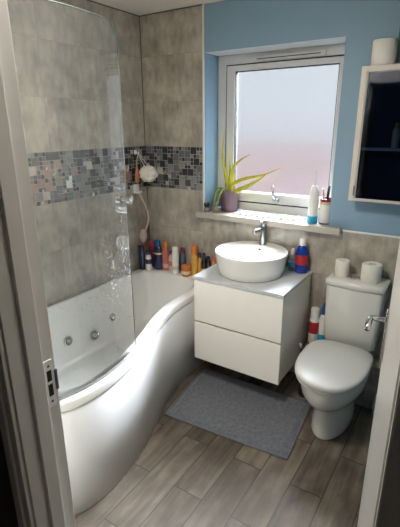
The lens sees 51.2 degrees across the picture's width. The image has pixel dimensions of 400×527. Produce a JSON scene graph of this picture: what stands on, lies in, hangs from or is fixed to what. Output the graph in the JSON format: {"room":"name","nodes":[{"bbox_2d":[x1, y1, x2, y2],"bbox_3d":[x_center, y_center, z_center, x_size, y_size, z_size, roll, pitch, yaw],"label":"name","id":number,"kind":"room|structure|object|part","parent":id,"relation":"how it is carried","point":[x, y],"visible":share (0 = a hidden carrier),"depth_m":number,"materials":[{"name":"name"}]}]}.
{"room":"bathroom","nodes":[
{"label":"bathroom","id":0,"kind":"room"},
{"bbox_2d":[0,430,18,526],"bbox_3d":[-1.037,0.342,0.491,2.120,2.396,1.620,11,21,31],"label":"wall","id":1,"kind":"structure","parent":0,"point":[8,517],"depth_m":1.30,"materials":[{"name":"paint"}]},
{"bbox_2d":[7,0,148,306],"bbox_3d":[-0.914,-0.355,2.606,0.103,2.396,2.310,11,21,31],"label":"wall","id":2,"kind":"structure","parent":0,"point":[66,57],"depth_m":2.65,"materials":[{"name":"tile"}]},
{"bbox_2d":[124,166,130,182],"bbox_3d":[-0.528,-0.648,3.017,0.024,0.121,0.060,11,21,31],"label":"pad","id":3,"kind":"object","parent":2,"relation":"hanging from","point":[128,174],"visible":0.85,"depth_m":3.02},
{"bbox_2d":[133,184,141,193],"bbox_3d":[-0.468,-0.560,3.125,0.040,0.065,0.060,11,21,31],"label":"soap holder","id":4,"kind":"object","parent":2,"relation":"attached to","point":[135,186],"visible":1,"depth_m":3.12,"materials":[{"name":"white plastic"}]},
{"bbox_2d":[138,193,148,242],"bbox_3d":[-0.432,-0.351,3.211,0.082,0.393,0.036,-8,20,-21],"label":"brush","id":5,"kind":"object","parent":2,"relation":"attached to","point":[143,234],"visible":1,"depth_m":3.23,"materials":[{"name":"pink plastic"}]},
{"bbox_2d":[87,0,201,241],"bbox_3d":[-0.704,-0.572,2.284,0.517,1.786,1.880,11,21,31],"label":"trim","id":6,"kind":"structure","parent":2,"relation":"attached to","point":[87,0],"depth_m":2.87,"materials":[{"name":"plastic"}]},
{"bbox_3d":[-0.460,-0.815,3.059,0.037,0.036,0.036,11,21,31],"label":"wall hook","id":7,"kind":"object","parent":2,"relation":"attached to","visible":0},
{"bbox_2d":[135,154,139,182],"bbox_3d":[-0.462,-0.699,3.067,0.031,0.216,0.052,11,21,31],"label":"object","id":8,"kind":"object","parent":7,"relation":"hanging from","point":[137,176],"visible":1,"depth_m":3.06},
{"bbox_2d":[138,152,157,181],"bbox_3d":[-0.382,-0.715,3.092,0.138,0.224,0.139,11,21,31],"label":"sponge","id":9,"kind":"object","parent":7,"relation":"hanging from","point":[148,173],"visible":1,"depth_m":3.06,"materials":[{"name":"white fabric"}]},
{"bbox_2d":[91,0,223,15],"bbox_3d":[-0.096,-1.063,0.812,3.100,0.060,3.900,11,21,31],"label":"ceiling","id":10,"kind":"structure","parent":0,"point":[138,7],"depth_m":2.61,"materials":[{"name":"paint"}]},
{"bbox_2d":[75,361,373,526],"bbox_3d":[-0.147,1.297,1.483,3.100,0.050,3.660,11,21,31],"label":"floor","id":11,"kind":"structure","parent":0,"point":[185,475],"depth_m":2.06,"materials":[{"name":"brown wood"}]},
{"bbox_2d":[47,266,204,514],"bbox_3d":[-0.487,0.582,2.613,0.899,0.598,1.708,11,21,31],"label":"bathtub","id":12,"kind":"object","parent":11,"relation":"on","point":[108,424],"visible":0.78,"depth_m":2.52,"materials":[{"name":"white plastic"}]},
{"bbox_2d":[47,0,136,400],"bbox_3d":[-0.541,-0.166,1.596,0.125,1.460,0.759,14,23,37],"label":"screen","id":13,"kind":"object","parent":12,"relation":"on","point":[119,199],"visible":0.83,"depth_m":1.83,"materials":[{"name":"clear glass"}]},
{"bbox_3d":[-0.356,-0.287,1.862,0.038,0.038,0.038,5,19,16],"label":"knob","id":14,"kind":"part","parent":13,"relation":"part of","materials":[{"name":"silver metal"}]},
{"bbox_3d":[-0.320,-0.283,1.851,0.038,0.038,0.038,5,19,16],"label":"knob","id":15,"kind":"part","parent":13,"relation":"part of","materials":[{"name":"silver metal"}]},
{"bbox_2d":[139,245,144,269],"bbox_3d":[-0.456,-0.046,3.256,0.052,0.190,0.031,11,21,31],"label":"shampoo bottle","id":16,"kind":"object","parent":12,"relation":"on","point":[141,248],"visible":1,"depth_m":3.24,"materials":[{"name":"blue plastic"}]},
{"bbox_2d":[145,250,151,270],"bbox_3d":[-0.401,-0.025,3.245,0.055,0.158,0.041,11,21,31],"label":"shampoo bottle","id":17,"kind":"object","parent":12,"relation":"on","point":[148,260],"visible":1,"depth_m":3.23,"materials":[{"name":"white plastic"}]},
{"bbox_2d":[149,241,153,266],"bbox_3d":[-0.383,-0.076,3.333,0.062,0.200,0.043,11,21,31],"label":"shampoo bottle","id":18,"kind":"object","parent":12,"relation":"on","point":[151,243],"visible":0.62,"depth_m":3.30,"materials":[{"name":"red plastic"}]},
{"bbox_2d":[153,239,162,269],"bbox_3d":[-0.331,-0.070,3.257,0.085,0.235,0.051,11,21,31],"label":"shampoo bottle","id":19,"kind":"object","parent":12,"relation":"on","point":[157,251],"visible":1,"depth_m":3.24,"materials":[{"name":"blue plastic"}]},
{"bbox_2d":[162,241,168,269],"bbox_3d":[-0.268,-0.061,3.243,0.055,0.225,0.038,11,21,31],"label":"shampoo bottle","id":20,"kind":"object","parent":12,"relation":"on","point":[165,254],"visible":0.99,"depth_m":3.23,"materials":[{"name":"plastic"}]},
{"bbox_2d":[168,250,171,270],"bbox_3d":[-0.222,-0.023,3.232,0.053,0.160,0.037,11,21,31],"label":"shampoo bottle","id":21,"kind":"object","parent":12,"relation":"on","point":[170,251],"visible":0.69,"depth_m":3.22,"materials":[{"name":"pink plastic"}]},
{"bbox_2d":[172,246,178,273],"bbox_3d":[-0.187,-0.028,3.167,0.054,0.210,0.054,11,21,31],"label":"bottle","id":22,"kind":"object","parent":12,"relation":"on","point":[175,254],"visible":1,"depth_m":3.15,"materials":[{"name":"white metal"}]},
{"bbox_2d":[180,247,185,270],"bbox_3d":[-0.133,-0.030,3.202,0.052,0.190,0.036,11,21,31],"label":"shampoo bottle","id":23,"kind":"object","parent":12,"relation":"on","point":[182,249],"visible":0.81,"depth_m":3.18,"materials":[{"name":"plastic"}]},
{"bbox_2d":[181,264,190,276],"bbox_3d":[-0.104,0.051,3.127,0.072,0.083,0.072,11,21,31],"label":"jar","id":24,"kind":"object","parent":12,"relation":"on","point":[185,268],"visible":1,"depth_m":3.10,"materials":[{"name":"orange plastic"}]},
{"bbox_3d":[-0.104,0.024,3.119,0.072,0.027,0.072,11,21,31],"label":"lid","id":25,"kind":"part","parent":24,"relation":"part of","materials":[{"name":"orange plastic"}]},
{"bbox_2d":[191,245,197,275],"bbox_3d":[-0.042,-0.023,3.107,0.056,0.235,0.042,11,21,31],"label":"shampoo bottle","id":26,"kind":"object","parent":12,"relation":"on","point":[194,257],"visible":0.93,"depth_m":3.09,"materials":[{"name":"yellow plastic"}]},
{"bbox_2d":[198,253,201,272],"bbox_3d":[0.000,0.008,3.101,0.032,0.180,0.032,11,21,31],"label":"shampoo bottle","id":27,"kind":"object","parent":12,"relation":"on","point":[199,258],"visible":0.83,"depth_m":3.08,"materials":[{"name":"yellow plastic"}]},
{"bbox_2d":[201,253,205,270],"bbox_3d":[0.028,0.011,3.083,0.042,0.185,0.034,11,21,31],"label":"shampoo bottle","id":28,"kind":"object","parent":12,"relation":"on","point":[203,263],"visible":0.76,"depth_m":3.06,"materials":[{"name":"black plastic"}]},
{"bbox_2d":[206,256,210,268],"bbox_3d":[0.060,0.025,3.072,0.040,0.165,0.032,11,21,31],"label":"shampoo bottle","id":29,"kind":"object","parent":12,"relation":"on","point":[208,264],"visible":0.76,"depth_m":3.05,"materials":[{"name":"black plastic"}]},
{"bbox_2d":[211,257,215,265],"bbox_3d":[0.102,0.032,3.052,0.042,0.165,0.029,11,21,31],"label":"tube","id":30,"kind":"object","parent":12,"relation":"on","point":[213,258],"visible":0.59,"depth_m":3.02,"materials":[{"name":"orange plastic"}]},
{"bbox_2d":[164,367,310,459],"bbox_3d":[0.230,0.894,2.583,0.838,0.022,0.573,11,21,31],"label":"bath mat","id":31,"kind":"object","parent":11,"relation":"on","point":[260,418],"visible":1,"depth_m":2.54,"materials":[{"name":"grey fabric"}]},
{"bbox_2d":[298,342,304,397],"bbox_3d":[0.686,0.680,2.674,0.094,0.367,0.094,-8,20,-23],"label":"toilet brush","id":32,"kind":"object","parent":11,"relation":"on","point":[300,393],"visible":0.28,"depth_m":2.69,"materials":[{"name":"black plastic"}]},
{"bbox_2d":[295,270,390,439],"bbox_3d":[0.775,0.543,2.359,0.372,0.822,0.718,11,21,31],"label":"toilet","id":33,"kind":"object","parent":11,"relation":"on","point":[332,372],"visible":0.99,"depth_m":2.34,"materials":[{"name":"ceramic"}]},
{"bbox_3d":[0.717,0.573,2.275,0.362,0.019,0.490,11,21,31],"label":"seat","id":34,"kind":"part","parent":33,"relation":"part of","materials":[{"name":"plastic"}]},
{"bbox_3d":[0.717,0.546,2.267,0.372,0.032,0.507,11,21,31],"label":"lid","id":35,"kind":"part","parent":33,"relation":"part of","materials":[{"name":"plastic"}]},
{"bbox_2d":[334,258,349,277],"bbox_3d":[0.845,0.025,2.479,0.082,0.098,0.082,11,21,31],"label":"toilet roll","id":36,"kind":"object","parent":33,"relation":"on","point":[342,265],"visible":1,"depth_m":2.45,"materials":[{"name":"paper"}]},
{"bbox_3d":[0.920,0.109,2.443,0.336,0.041,0.196,11,21,31],"label":"cistern lid","id":37,"kind":"part","parent":33,"relation":"part of","materials":[{"name":"ceramic"}]},
{"bbox_2d":[360,261,382,283],"bbox_3d":[0.982,0.051,2.388,0.110,0.102,0.110,11,21,31],"label":"toilet roll","id":38,"kind":"object","parent":33,"relation":"on","point":[371,272],"visible":1,"depth_m":2.35,"materials":[{"name":"paper"}]},
{"bbox_2d":[372,394,376,414],"bbox_3d":[1.075,0.851,2.527,0.054,0.130,0.062,11,21,31],"label":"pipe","id":39,"kind":"object","parent":11,"relation":"on","point":[374,402],"visible":0.35,"depth_m":2.52,"materials":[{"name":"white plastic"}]},
{"bbox_2d":[140,0,399,372],"bbox_3d":[0.594,-0.431,2.807,2.200,2.396,0.310,11,21,31],"label":"wall","id":40,"kind":"structure","parent":0,"point":[171,41],"depth_m":2.68,"materials":[{"name":"grey tile"}]},
{"bbox_2d":[202,4,204,210],"bbox_3d":[0.024,-1.004,2.815,0.012,1.306,0.012,11,21,31],"label":"trim","id":41,"kind":"structure","parent":40,"relation":"attached to","point":[203,41],"depth_m":2.77,"materials":[{"name":"white plastic"}]},
{"bbox_2d":[193,264,312,384],"bbox_3d":[0.342,0.338,2.739,0.605,0.582,0.484,11,21,31],"label":"vanity unit","id":42,"kind":"object","parent":40,"relation":"attached to","point":[256,330],"visible":0.88,"depth_m":2.54,"materials":[{"name":"white paint"}]},
{"bbox_3d":[0.219,0.549,2.607,0.598,0.265,0.019,11,21,31],"label":"drawer","id":43,"kind":"part","parent":42,"relation":"part of","materials":[{"name":"white paint"}]},
{"bbox_3d":[0.224,0.415,2.572,0.588,0.020,0.008,11,21,31],"label":"finger rail","id":44,"kind":"part","parent":42,"relation":"part of","materials":[{"name":"metal"}]},
{"bbox_3d":[0.217,0.279,2.518,0.598,0.280,0.019,11,21,31],"label":"drawer","id":45,"kind":"part","parent":42,"relation":"part of","materials":[{"name":"white paint"}]},
{"bbox_2d":[193,264,312,298],"bbox_3d":[0.340,0.073,2.652,0.605,0.023,0.484,11,21,31],"label":"countertop","id":46,"kind":"structure","parent":42,"relation":"on","point":[281,287],"depth_m":2.49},
{"bbox_2d":[215,220,287,282],"bbox_3d":[0.322,-0.094,2.618,0.458,0.315,0.458,11,21,31],"label":"basin","id":47,"kind":"object","parent":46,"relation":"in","point":[261,261],"visible":1,"depth_m":2.54,"materials":[{"name":"white ceramic"}]},
{"bbox_3d":[0.322,-0.015,2.645,0.458,0.148,0.458,11,21,31],"label":"bowl","id":48,"kind":"part","parent":47,"relation":"part of","materials":[{"name":"white ceramic"}]},
{"bbox_2d":[252,220,266,245],"bbox_3d":[0.390,-0.197,2.708,0.060,0.175,0.129,11,21,31],"label":"tap","id":49,"kind":"object","parent":47,"relation":"on","point":[263,230],"depth_m":2.72,"materials":[{"name":"metal"}]},
{"bbox_2d":[288,248,294,270],"bbox_3d":[0.595,-0.028,2.682,0.053,0.145,0.053,11,21,31],"label":"soap bottle","id":50,"kind":"object","parent":46,"relation":"on","point":[291,260],"visible":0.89,"depth_m":2.67,"materials":[{"name":"clear plastic"}]},
{"bbox_2d":[295,237,307,273],"bbox_3d":[0.641,-0.051,2.624,0.079,0.226,0.056,5,19,15],"label":"mouthwash bottle","id":51,"kind":"object","parent":46,"relation":"on","point":[301,257],"visible":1,"depth_m":2.61,"materials":[{"name":"blue plastic"}]},
{"bbox_2d":[196,207,341,234],"bbox_3d":[0.464,-0.300,2.831,1.022,0.038,0.242,11,21,31],"label":"windowsill","id":52,"kind":"structure","parent":40,"relation":"attached to","point":[218,215],"depth_m":2.70,"materials":[{"name":"tile"}]},
{"bbox_2d":[204,202,209,211],"bbox_3d":[0.048,-0.404,2.981,0.042,0.070,0.042,11,21,31],"label":"glass jar","id":53,"kind":"object","parent":52,"relation":"on","point":[206,204],"visible":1,"depth_m":2.97,"materials":[{"name":"clear glass"}]},
{"bbox_2d":[212,200,218,210],"bbox_3d":[0.110,-0.417,3.016,0.048,0.071,0.048,11,21,31],"label":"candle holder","id":54,"kind":"object","parent":52,"relation":"on","point":[215,207],"visible":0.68,"depth_m":3.00,"materials":[{"name":"clear glass"}]},
{"bbox_2d":[220,188,238,211],"bbox_3d":[0.210,-0.454,2.998,0.140,0.153,0.140,11,21,31],"label":"pot","id":55,"kind":"object","parent":52,"relation":"on","point":[228,196],"depth_m":2.95,"materials":[{"name":"ceramic"}]},
{"bbox_2d":[211,136,281,211],"bbox_3d":[0.325,-0.609,2.830,0.505,0.550,0.200,11,21,31],"label":"aloe","id":56,"kind":"object","parent":52,"relation":"on","point":[228,196],"visible":1,"depth_m":2.93,"materials":[{"name":"plant"}]},
{"bbox_2d":[233,210,305,221],"bbox_3d":[0.465,-0.328,2.819,0.503,0.021,0.133,11,21,31],"label":"cloth","id":57,"kind":"object","parent":52,"relation":"on","point":[262,214],"visible":1,"depth_m":2.78,"materials":[{"name":"white fabric"}]},
{"bbox_3d":[0.490,-0.306,2.845,0.962,0.036,0.188,11,21,31],"label":"sill","id":58,"kind":"part","parent":52,"relation":"part of","materials":[{"name":"tile"}]},
{"bbox_2d":[307,170,318,223],"bbox_3d":[0.709,-0.413,2.589,0.064,0.325,0.064,11,21,31],"label":"bottle","id":59,"kind":"object","parent":52,"relation":"on","point":[313,205],"visible":1,"depth_m":2.58,"materials":[{"name":"white plastic"}]},
{"bbox_2d":[318,186,330,224],"bbox_3d":[0.780,-0.362,2.576,0.078,0.236,0.078,11,21,31],"label":"toothbrush cup","id":60,"kind":"object","parent":52,"relation":"on","point":[324,212],"depth_m":2.56,"materials":[{"name":"white plastic"}]},
{"bbox_3d":[0.784,-0.431,2.545,0.019,0.086,0.016,11,21,31],"label":"brush handle","id":61,"kind":"part","parent":60,"relation":"part of","materials":[{"name":"black plastic"}]},
{"bbox_2d":[206,37,345,55],"bbox_3d":[0.482,-1.306,2.517,0.958,0.003,0.168,11,21,31],"label":"trim","id":62,"kind":"structure","parent":40,"relation":"attached to","point":[338,40],"depth_m":2.50,"materials":[{"name":"paint"}]},
{"bbox_2d":[218,43,344,217],"bbox_3d":[0.534,-0.840,2.747,0.962,1.030,0.132,11,21,31],"label":"window","id":63,"kind":"structure","parent":40,"relation":"in","point":[278,109],"depth_m":2.75,"materials":[{"name":"white plastic"}]},
{"bbox_3d":[0.507,-0.475,2.832,0.046,0.107,0.025,-12,21,-31],"label":"lever","id":64,"kind":"part","parent":63,"relation":"part of","materials":[{"name":"silver metal"}]},
{"bbox_3d":[0.543,-0.856,2.756,0.690,0.797,0.001,11,21,31],"label":"frosted pane","id":65,"kind":"part","parent":63,"relation":"part of","materials":[{"name":"white glass"}]},
{"bbox_2d":[253,50,326,61],"bbox_3d":[0.544,-1.282,2.574,0.475,0.026,0.022,11,21,31],"label":"vent","id":66,"kind":"object","parent":63,"relation":"attached to","point":[286,55],"depth_m":2.57,"materials":[{"name":"plastic"}]},
{"bbox_2d":[303,342,380,408],"bbox_3d":[1.058,0.738,2.607,0.828,0.296,0.127,11,21,31],"label":"trim","id":67,"kind":"structure","parent":40,"relation":"attached to","point":[366,397],"depth_m":2.55,"materials":[{"name":"tile"}]},
{"bbox_2d":[307,307,319,343],"bbox_3d":[0.738,0.412,2.700,0.065,0.268,0.065,11,21,31],"label":"spray can","id":68,"kind":"object","parent":67,"relation":"on","point":[315,311],"visible":0.79,"depth_m":2.67,"materials":[{"name":"white metal"}]},
{"bbox_2d":[318,302,324,339],"bbox_3d":[0.787,0.397,2.674,0.051,0.312,0.051,11,21,31],"label":"bottle","id":69,"kind":"object","parent":67,"relation":"on","point":[322,317],"visible":0.56,"depth_m":2.65,"materials":[{"name":"white plastic"}]},
{"bbox_2d":[342,230,399,238],"bbox_3d":[1.100,-0.151,2.364,0.800,0.011,0.012,11,21,31],"label":"trim","id":70,"kind":"structure","parent":40,"relation":"attached to","point":[358,232],"depth_m":2.42,"materials":[{"name":"white plastic"}]},
{"bbox_2d":[348,63,399,204],"bbox_3d":[1.032,-0.658,2.164,0.420,0.685,0.119,11,21,31],"label":"upper cabinet","id":71,"kind":"object","parent":40,"relation":"attached to","point":[375,170],"visible":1,"depth_m":2.18,"materials":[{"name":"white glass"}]},
{"bbox_2d":[370,38,397,65],"bbox_3d":[0.927,-1.060,2.099,0.116,0.118,0.116,11,21,31],"label":"toilet roll","id":72,"kind":"object","parent":71,"relation":"on","point":[384,50],"visible":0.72,"depth_m":2.06,"materials":[{"name":"paper"}]},
{"bbox_3d":[-0.535,0.120,1.155,2.200,2.396,0.100,11,21,31],"label":"wall","id":73,"kind":"structure","parent":0,"visible":0},
{"bbox_2d":[0,0,75,526],"bbox_3d":[-0.475,0.287,1.135,0.168,2.090,0.072,-14,22,-35],"label":"door frame","id":74,"kind":"structure","parent":73,"relation":"attached to","point":[31,426],"depth_m":1.10,"materials":[{"name":"white paint"}]},
{"bbox_3d":[-0.529,0.300,1.097,0.070,2.090,0.022,11,21,31],"label":"architrave","id":75,"kind":"part","parent":74,"relation":"part of","materials":[{"name":"white paint"}]},
{"bbox_3d":[-0.428,0.343,1.190,0.004,0.150,0.028,11,21,31],"label":"strike plate","id":76,"kind":"part","parent":74,"relation":"part of","materials":[{"name":"silver metal"}]},
{"bbox_2d":[357,241,399,526],"bbox_3d":[0.469,0.337,1.115,0.106,1.985,0.813,8,20,23],"label":"door","id":77,"kind":"structure","parent":73,"relation":"in","point":[389,376],"depth_m":1.00,"materials":[{"name":"white paint"}]},
{"bbox_3d":[0.588,0.203,1.399,0.064,0.040,0.068,8,20,23],"label":"lever","id":78,"kind":"part","parent":77,"relation":"part of","materials":[{"name":"silver metal"}]},
{"bbox_3d":[0.630,0.248,1.423,0.008,0.190,0.042,8,20,23],"label":"handle plate","id":79,"kind":"part","parent":77,"relation":"part of","materials":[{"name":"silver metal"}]},
{"bbox_2d":[375,377,399,526],"bbox_3d":[0.314,0.441,0.653,0.069,2.090,0.150,11,21,31],"label":"trim","id":80,"kind":"structure","parent":73,"relation":"attached to","point":[388,511],"depth_m":0.55,"materials":[{"name":"white paint"}]}
]}

